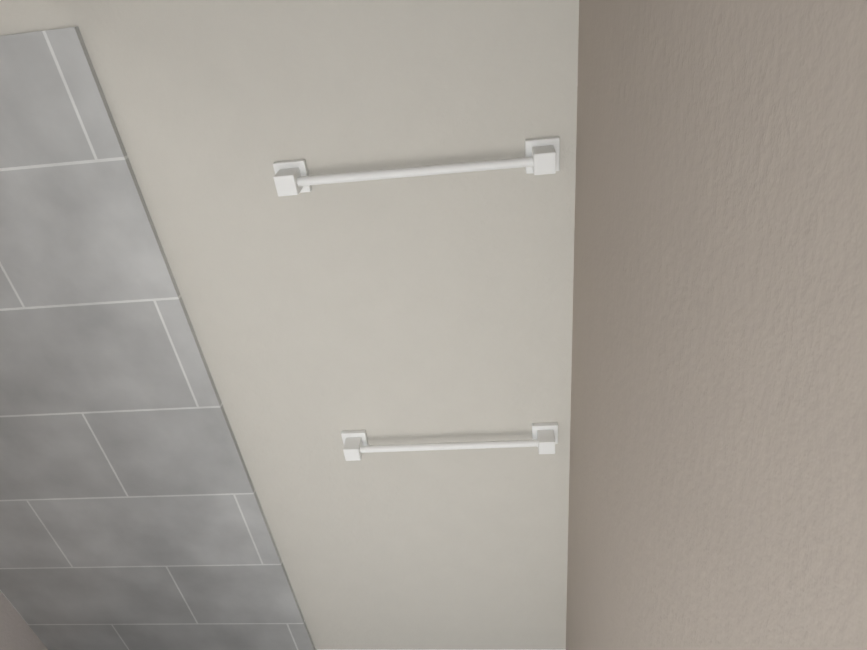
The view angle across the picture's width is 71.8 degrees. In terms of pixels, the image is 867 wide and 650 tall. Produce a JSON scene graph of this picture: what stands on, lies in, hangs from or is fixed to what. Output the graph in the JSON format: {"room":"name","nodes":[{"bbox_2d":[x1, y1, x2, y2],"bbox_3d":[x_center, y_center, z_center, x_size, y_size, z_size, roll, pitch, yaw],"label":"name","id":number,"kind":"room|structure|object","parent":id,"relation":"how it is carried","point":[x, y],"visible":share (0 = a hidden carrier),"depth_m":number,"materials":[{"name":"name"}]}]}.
{"room":"bathroom","nodes":[
{"label":"bathroom","id":0,"kind":"room"},
{"bbox_2d":[0,591,47,649],"bbox_3d":[-1.635,1.345,-0.238,0.100,2.480,4.400,-3,32,6],"label":"wall","id":1,"kind":"structure","parent":0,"point":[17,632],"depth_m":1.96,"materials":[{"name":"paint"}]},
{"bbox_2d":[0,0,578,649],"bbox_3d":[-0.574,0.132,1.467,1.780,2.480,0.100,-3,32,6],"label":"wall","id":2,"kind":"structure","parent":0,"point":[410,310],"depth_m":1.22,"materials":[{"name":"paint"}]},
{"bbox_2d":[0,26,315,649],"bbox_3d":[-0.962,0.379,1.586,0.955,2.020,0.012,-3,32,6],"label":"shower wall tile","id":3,"kind":"structure","parent":2,"relation":"attached to","point":[132,516],"depth_m":1.48,"materials":[{"name":"grey tile"}]},
{"bbox_2d":[273,136,559,196],"bbox_3d":[-0.036,-0.277,1.073,0.520,0.060,0.055,-3,32,6],"label":"towel rail","id":4,"kind":"object","parent":2,"relation":"attached to","point":[293,177],"visible":1,"depth_m":1.06,"materials":[{"name":"white plastic"}]},
{"bbox_2d":[317,649,565,649],"bbox_3d":[0.023,1.122,1.991,0.820,0.130,0.016,-3,32,6],"label":"baseboard","id":5,"kind":"structure","parent":2,"relation":"attached to","point":[441,649],"depth_m":1.96,"materials":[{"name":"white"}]},
{"bbox_2d":[341,422,557,460],"bbox_3d":[0.035,0.283,1.428,0.520,0.060,0.055,-3,32,6],"label":"towel rail","id":6,"kind":"object","parent":2,"relation":"attached to","point":[544,439],"visible":1,"depth_m":1.42,"materials":[{"name":"white plastic"}]},
{"bbox_2d":[566,0,866,649],"bbox_3d":[0.231,1.238,-0.440,0.100,2.480,4.400,-3,32,6],"label":"wall","id":7,"kind":"structure","parent":0,"point":[718,468],"depth_m":0.42,"materials":[{"name":"paint"}]}
]}

